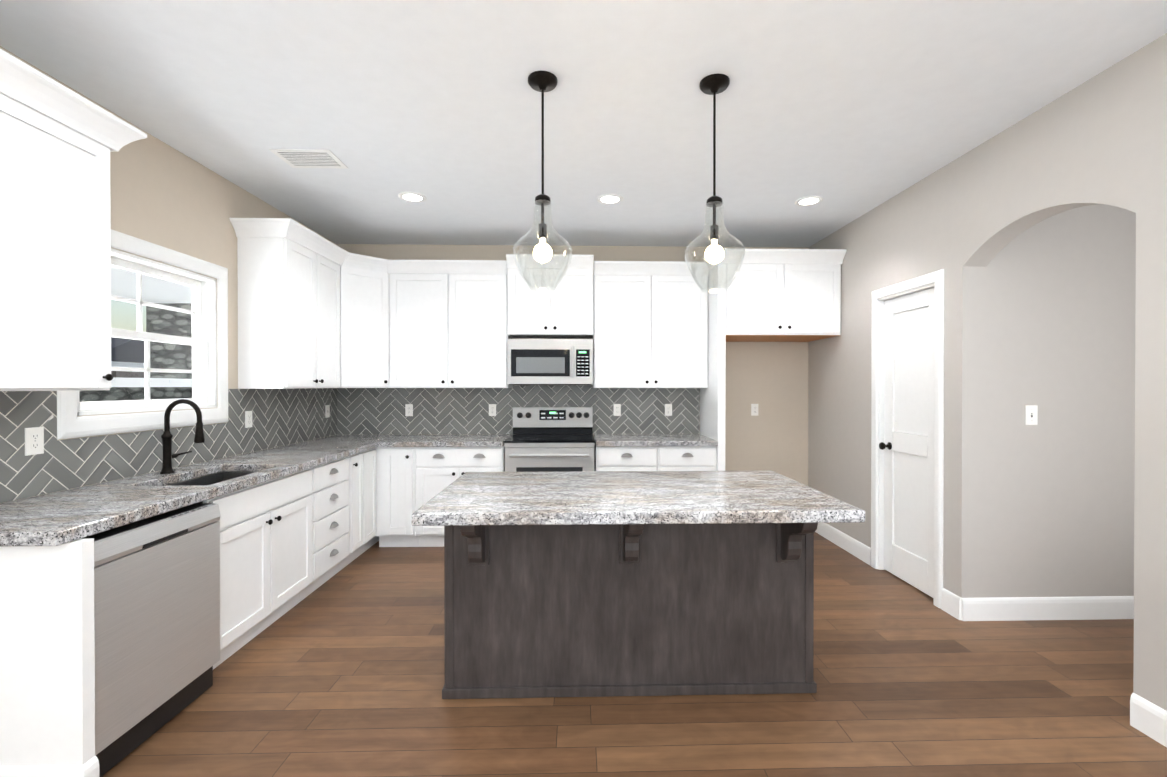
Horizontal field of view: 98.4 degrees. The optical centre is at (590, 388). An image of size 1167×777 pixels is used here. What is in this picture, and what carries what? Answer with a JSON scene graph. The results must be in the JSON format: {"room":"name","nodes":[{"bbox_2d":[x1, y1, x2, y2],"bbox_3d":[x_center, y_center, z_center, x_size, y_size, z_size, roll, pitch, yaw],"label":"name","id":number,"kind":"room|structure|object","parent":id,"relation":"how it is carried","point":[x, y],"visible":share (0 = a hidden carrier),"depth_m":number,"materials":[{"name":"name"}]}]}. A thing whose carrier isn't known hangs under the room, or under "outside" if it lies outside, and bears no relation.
{"room":"kitchen","nodes":[
{"label":"kitchen","id":0,"kind":"room"},
{"bbox_2d":[0,538,94,766],"bbox_3d":[-2.011,0.940,1.673,0.673,0.868,0.042,0,0,-2],"label":"base cabinet","id":1,"kind":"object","parent":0,"point":[47,678],"depth_m":1.66,"materials":[{"name":"white paint"}]},
{"bbox_2d":[0,756,98,776],"bbox_3d":[-2.004,1.308,1.652,0.686,0.132,0.024,0,0,-2],"label":"baseboard","id":2,"kind":"structure","parent":1,"relation":"attached to","point":[90,768],"depth_m":1.65,"materials":[{"name":"white paint"}]},
{"bbox_2d":[0,46,335,502],"bbox_3d":[-2.393,0.009,0.727,0.140,2.740,8.200,0,0,-2],"label":"wall","id":3,"kind":"structure","parent":0,"point":[163,194],"depth_m":2.93,"materials":[{"name":"beige paint"}]},
{"bbox_2d":[0,57,3,390],"bbox_3d":[-2.172,-0.553,1.184,0.323,1.132,1.048,0,0,-2],"label":"upper cabinet","id":4,"kind":"object","parent":3,"relation":"attached to","point":[1,58],"depth_m":1.74,"materials":[{"name":"white wood"}]},
{"bbox_2d":[4,57,119,390],"bbox_3d":[-2.190,-0.557,1.861,0.323,1.132,0.578,0,0,-2],"label":"upper cabinet","id":5,"kind":"object","parent":3,"relation":"attached to","point":[59,142],"depth_m":1.91,"materials":[{"name":"white wood"}]},
{"bbox_2d":[57,229,227,439],"bbox_3d":[-2.437,-0.281,2.765,0.160,1.008,1.088,0,0,-2],"label":"window","id":6,"kind":"structure","parent":3,"relation":"in","point":[202,341],"depth_m":2.86,"materials":[{"name":"white paint"}]},
{"bbox_2d":[0,388,339,502],"bbox_3d":[-2.385,0.226,3.231,0.006,0.447,3.180,0,0,-2],"label":"tile backsplash","id":7,"kind":"structure","parent":3,"relation":"attached to","point":[281,417],"depth_m":2.61,"materials":[{"name":"grey tile"}]},
{"bbox_2d":[25,427,43,455],"bbox_3d":[-2.349,0.222,2.130,0.007,0.115,0.070,0,0,-2],"label":"electrical outlet","id":8,"kind":"object","parent":7,"relation":"attached to","point":[34,440],"visible":1,"depth_m":2.13,"materials":[{"name":"plastic"}]},
{"bbox_2d":[245,411,251,427],"bbox_3d":[-2.386,0.215,3.519,0.007,0.115,0.070,0,0,-2],"label":"electrical outlet","id":9,"kind":"object","parent":7,"relation":"attached to","point":[248,419],"visible":1,"depth_m":3.51,"materials":[{"name":"plastic"}]},
{"bbox_2d":[325,405,329,417],"bbox_3d":[-2.411,0.209,4.629,0.016,0.115,0.070,0,0,-2],"label":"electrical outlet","id":10,"kind":"object","parent":7,"relation":"attached to","point":[327,411],"visible":1,"depth_m":4.62,"materials":[{"name":"plastic"}]},
{"bbox_2d":[230,218,353,388],"bbox_3d":[-2.194,-0.567,3.882,0.420,1.132,1.080,0,0,-2],"label":"upper cabinet","id":11,"kind":"object","parent":3,"relation":"attached to","point":[315,310],"depth_m":3.49,"materials":[{"name":"white wood"}]},
{"bbox_2d":[336,244,808,485],"bbox_3d":[-0.149,-0.013,4.958,4.850,2.740,0.140,0,0,-2],"label":"wall","id":12,"kind":"structure","parent":0,"point":[770,379],"depth_m":4.93,"materials":[{"name":"beige paint"}]},
{"bbox_2d":[354,253,512,387],"bbox_3d":[-1.583,-0.570,4.522,1.675,1.132,0.645,0,0,-2],"label":"upper cabinet","id":13,"kind":"object","parent":12,"relation":"attached to","point":[418,323],"depth_m":4.53,"materials":[{"name":"white wood"}]},
{"bbox_2d":[340,385,699,434],"bbox_3d":[-0.679,0.205,4.867,3.492,0.474,0.002,0,0,-2],"label":"tile backsplash","id":14,"kind":"structure","parent":12,"relation":"attached to","point":[363,411],"depth_m":4.86,"materials":[{"name":"grey tile"}]},
{"bbox_2d":[405,404,412,415],"bbox_3d":[-1.742,0.208,4.835,0.070,0.115,0.007,0,0,-2],"label":"electrical outlet","id":15,"kind":"object","parent":14,"relation":"attached to","point":[408,409],"visible":1,"depth_m":4.83,"materials":[{"name":"plastic"}]},
{"bbox_2d":[489,404,495,415],"bbox_3d":[-0.946,0.208,4.856,0.070,0.115,0.007,0,0,-2],"label":"electrical outlet","id":16,"kind":"object","parent":14,"relation":"attached to","point":[492,409],"visible":1,"depth_m":4.86,"materials":[{"name":"plastic"}]},
{"bbox_2d":[614,404,620,415],"bbox_3d":[0.258,0.208,4.888,0.070,0.115,0.007,0,0,-2],"label":"electrical outlet","id":17,"kind":"object","parent":14,"relation":"attached to","point":[617,409],"visible":1,"depth_m":4.89,"materials":[{"name":"plastic"}]},
{"bbox_2d":[665,404,671,415],"bbox_3d":[0.757,0.208,4.902,0.070,0.115,0.007,0,0,-2],"label":"electrical outlet","id":18,"kind":"object","parent":14,"relation":"attached to","point":[668,409],"visible":1,"depth_m":4.90,"materials":[{"name":"plastic"}]},
{"bbox_2d":[506,254,593,338],"bbox_3d":[-0.362,-0.826,4.636,0.764,0.691,0.479,0,0,-2],"label":"upper cabinet","id":19,"kind":"object","parent":12,"relation":"attached to","point":[564,310],"visible":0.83,"depth_m":4.48,"materials":[{"name":"white wood"}]},
{"bbox_2d":[508,339,592,384],"bbox_3d":[-0.361,-0.237,4.651,0.754,0.409,0.454,0,0,-2],"label":"over-the-range microwave","id":20,"kind":"object","parent":19,"relation":"attached to","point":[550,361],"visible":1,"depth_m":4.47,"materials":[{"name":"silver metal"}]},
{"bbox_2d":[593,261,709,387],"bbox_3d":[0.548,-0.571,4.702,1.046,1.132,0.399,0,0,-2],"label":"upper cabinet","id":21,"kind":"object","parent":12,"relation":"attached to","point":[650,324],"visible":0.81,"depth_m":4.58,"materials":[{"name":"white wood"}]},
{"bbox_2d":[751,404,757,415],"bbox_3d":[1.607,0.208,4.931,0.070,0.115,0.007,0,0,-2],"label":"outlet","id":22,"kind":"object","parent":12,"relation":"attached to","point":[754,409],"visible":1,"depth_m":4.93,"materials":[{"name":"plastic"}]},
{"bbox_2d":[0,0,1166,246],"bbox_3d":[0.754,-1.412,0.873,6.440,0.100,8.340,0,0,-2],"label":"ceiling","id":23,"kind":"structure","parent":0,"point":[848,110],"depth_m":2.36,"materials":[{"name":"paint"}]},
{"bbox_2d":[269,149,347,168],"bbox_3d":[-1.673,-1.368,3.010,0.340,0.008,0.240,0,0,-2],"label":"ceiling vent","id":24,"kind":"object","parent":23,"relation":"in","point":[304,158],"visible":1,"depth_m":2.99,"materials":[{"name":"white metal"}]},
{"bbox_2d":[398,192,425,202],"bbox_3d":[-1.280,-1.371,3.620,0.192,0.010,0.192,0,0,-2],"label":"recessed light","id":25,"kind":"object","parent":23,"relation":"in","point":[411,197],"visible":0.98,"depth_m":3.61,"materials":[{"name":"white paint"}]},
{"bbox_2d":[513,70,571,291],"bbox_3d":[-0.212,-0.905,2.236,0.264,0.928,0.264,0,0,-2],"label":"pendant light","id":26,"kind":"object","parent":23,"relation":"hanging from","point":[541,81],"visible":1,"depth_m":2.22,"materials":[{"name":"clear glass"}]},
{"bbox_2d":[597,194,622,203],"bbox_3d":[0.140,-1.371,3.658,0.192,0.010,0.192,0,0,-2],"label":"recessed light","id":27,"kind":"object","parent":23,"relation":"in","point":[609,199],"visible":1,"depth_m":3.65,"materials":[{"name":"white paint"}]},
{"bbox_2d":[684,73,744,291],"bbox_3d":[0.554,-0.905,2.257,0.264,0.928,0.264,0,0,-2],"label":"pendant light","id":28,"kind":"object","parent":23,"relation":"hanging from","point":[714,84],"visible":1,"depth_m":2.24,"materials":[{"name":"clear glass"}]},
{"bbox_2d":[795,196,822,205],"bbox_3d":[1.599,-1.371,3.697,0.192,0.010,0.192,0,0,-2],"label":"recessed light","id":29,"kind":"object","parent":23,"relation":"in","point":[809,201],"visible":0.98,"depth_m":3.68,"materials":[{"name":"white paint"}]},
{"bbox_2d":[102,532,1166,776],"bbox_3d":[0.754,1.428,0.887,6.440,0.100,8.340,0,0,-2],"label":"floor","id":30,"kind":"structure","parent":0,"point":[340,674],"depth_m":2.15,"materials":[{"name":"brown wood"}]},
{"bbox_2d":[81,503,220,776],"bbox_3d":[-1.997,0.949,2.002,0.619,0.846,0.606,0,0,-2],"label":"dishwasher","id":31,"kind":"object","parent":30,"relation":"on","point":[157,613],"visible":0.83,"depth_m":1.95,"materials":[{"name":"silver metal"}]},
{"bbox_2d":[203,448,378,668],"bbox_3d":[-2.072,0.930,3.576,0.648,0.869,2.526,0,0,-2],"label":"base cabinet","id":32,"kind":"object","parent":30,"relation":"on","point":[289,542],"visible":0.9,"depth_m":2.94,"materials":[{"name":"white wood"}]},
{"bbox_2d":[0,435,391,546],"bbox_3d":[-2.057,0.474,3.218,0.660,0.045,3.238,0,0,-2],"label":"countertop","id":33,"kind":"structure","parent":32,"relation":"on","point":[59,517],"depth_m":2.19,"materials":[{"name":"white stone"}]},
{"bbox_2d":[159,399,204,473],"bbox_3d":[-2.191,0.254,2.763,0.226,0.397,0.182,0,0,-2],"label":"faucet","id":34,"kind":"object","parent":33,"relation":"on","point":[168,455],"visible":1,"depth_m":2.69,"materials":[{"name":"black metal"}]},
{"bbox_2d":[167,472,255,502],"bbox_3d":[-2.000,0.596,2.691,0.378,0.193,0.648,0,0,-2],"label":"sink bowl","id":35,"kind":"object","parent":33,"relation":"attached to","point":[214,478],"visible":0.1,"depth_m":2.92,"materials":[{"name":"metal"}]},
{"bbox_2d":[376,446,504,546],"bbox_3d":[-1.282,0.925,4.536,1.073,0.869,0.648,0,0,-2],"label":"base cabinet","id":36,"kind":"object","parent":30,"relation":"on","point":[410,481],"visible":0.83,"depth_m":4.24,"materials":[{"name":"white wood"}]},
{"bbox_2d":[380,434,511,446],"bbox_3d":[-1.254,0.467,4.536,1.016,0.045,0.646,0,0,-2],"label":"countertop","id":37,"kind":"structure","parent":36,"relation":"on","point":[467,440],"depth_m":4.32,"materials":[{"name":"white stone"}]},
{"bbox_2d":[504,407,594,471],"bbox_3d":[-0.353,0.771,4.525,0.762,1.178,0.699,0,0,-2],"label":"range","id":38,"kind":"object","parent":30,"relation":"on","point":[550,439],"visible":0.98,"depth_m":4.26,"materials":[{"name":"silver metal"}]},
{"bbox_2d":[442,523,817,698],"bbox_3d":[0.176,0.936,2.387,1.673,0.866,0.755,0,0,-2],"label":"kitchen island","id":39,"kind":"object","parent":30,"relation":"on","point":[549,611],"visible":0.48,"depth_m":2.25,"materials":[{"name":"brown wood"}]},
{"bbox_2d":[412,471,864,525],"bbox_3d":[0.176,0.479,2.318,1.690,0.046,0.904,0,0,-2],"label":"island countertop","id":40,"kind":"structure","parent":39,"relation":"on","point":[596,497],"depth_m":2.06,"materials":[{"name":"white stone"}]},
{"bbox_2d":[594,443,716,470],"bbox_3d":[0.556,0.925,4.585,1.036,0.869,0.648,0,0,-2],"label":"base cabinet","id":41,"kind":"object","parent":30,"relation":"on","point":[666,458],"visible":0.27,"depth_m":4.29,"materials":[{"name":"white wood"}]},
{"bbox_2d":[593,434,717,446],"bbox_3d":[0.555,0.467,4.587,1.038,0.045,0.640,0,0,-2],"label":"countertop","id":42,"kind":"structure","parent":41,"relation":"on","point":[614,440],"depth_m":4.32,"materials":[{"name":"white stone"}]},
{"bbox_2d":[700,248,846,470],"bbox_3d":[1.572,0.094,4.580,1.145,2.531,0.704,0,0,-2],"label":"tall cabinet","id":43,"kind":"object","parent":30,"relation":"on","point":[781,295],"visible":0.79,"depth_m":4.30,"materials":[{"name":"white wood"}]},
{"bbox_2d":[808,33,1166,710],"bbox_3d":[2.313,0.008,0.921,0.140,2.740,8.340,0,0,-2],"label":"wall","id":44,"kind":"structure","parent":0,"point":[963,221],"depth_m":2.81,"materials":[{"name":"beige paint"}]},
{"bbox_2d":[815,523,870,565],"bbox_3d":[2.144,1.294,4.417,0.014,0.132,1.075,0,0,-2],"label":"baseboard","id":45,"kind":"structure","parent":44,"relation":"attached to","point":[851,545],"depth_m":4.24,"materials":[{"name":"white paint"}]},
{"bbox_2d":[879,287,934,597],"bbox_3d":[2.192,0.351,3.496,0.107,2.011,0.578,0,0,-2],"label":"pantry door","id":46,"kind":"structure","parent":44,"relation":"in","point":[907,446],"depth_m":3.50,"materials":[{"name":"white paint"}]},
{"bbox_2d":[871,269,943,608],"bbox_3d":[2.236,0.312,3.497,0.158,2.106,0.752,0,0,-2],"label":"door frame","id":47,"kind":"structure","parent":44,"relation":"attached to","point":[935,279],"depth_m":3.55,"materials":[{"name":"white paint"}]},
{"bbox_2d":[1130,693,1166,746],"bbox_3d":[2.277,1.320,-0.588,0.014,0.132,5.290,0,0,-2],"label":"baseboard","id":48,"kind":"structure","parent":44,"relation":"attached to","point":[1148,719],"depth_m":1.99,"materials":[{"name":"white paint"}]},
{"bbox_2d":[985,204,1135,597],"bbox_3d":[3.122,-0.003,3.076,1.590,2.740,0.165,0,0,-2],"label":"wall","id":49,"kind":"structure","parent":0,"point":[1060,353],"depth_m":2.96,"materials":[{"name":"beige paint"}]},
{"bbox_2d":[1025,405,1037,424],"bbox_3d":[2.604,0.158,2.972,0.070,0.115,0.016,0,0,-2],"label":"light switch","id":50,"kind":"object","parent":49,"relation":"attached to","point":[1031,414],"visible":1,"depth_m":2.98,"materials":[{"name":"plastic"}]},
{"bbox_2d":[952,595,1133,620],"bbox_3d":[2.993,1.301,2.990,1.634,0.132,0.014,0,0,-2],"label":"baseboard","id":51,"kind":"structure","parent":49,"relation":"attached to","point":[1079,607],"depth_m":2.98,"materials":[{"name":"white paint"}]},
{"label":"outside","id":52,"kind":"structure","parent":0,"visible":0},
{"bbox_3d":[-46.958,1.637,28.666,87.440,0.100,120.000,0,0,-2],"label":"ground","id":53,"kind":"structure","parent":52,"visible":0},
{"bbox_2d":[111,371,144,377],"bbox_3d":[-13.519,0.561,24.029,0.050,2.200,44.970,0,0,-2],"label":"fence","id":54,"kind":"object","parent":53,"relation":"on","point":[124,374],"depth_m":14.41,"materials":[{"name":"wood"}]},
{"bbox_2d":[111,337,144,371],"bbox_3d":[-47.154,-2.354,46.647,13.000,7.800,13.200,0,0,-2],"label":"house","id":55,"kind":"structure","parent":53,"relation":"on","point":[138,344],"depth_m":44.47,"materials":[{"name":"grey"}]},
{"bbox_2d":[79,266,191,401],"bbox_3d":[-4.156,0.233,4.783,3.150,2.950,14.000,0,0,-2],"label":"window view","id":56,"kind":"object","parent":53,"relation":"on","point":[137,384],"depth_m":5.98,"materials":[{"name":"stone"}]}
]}

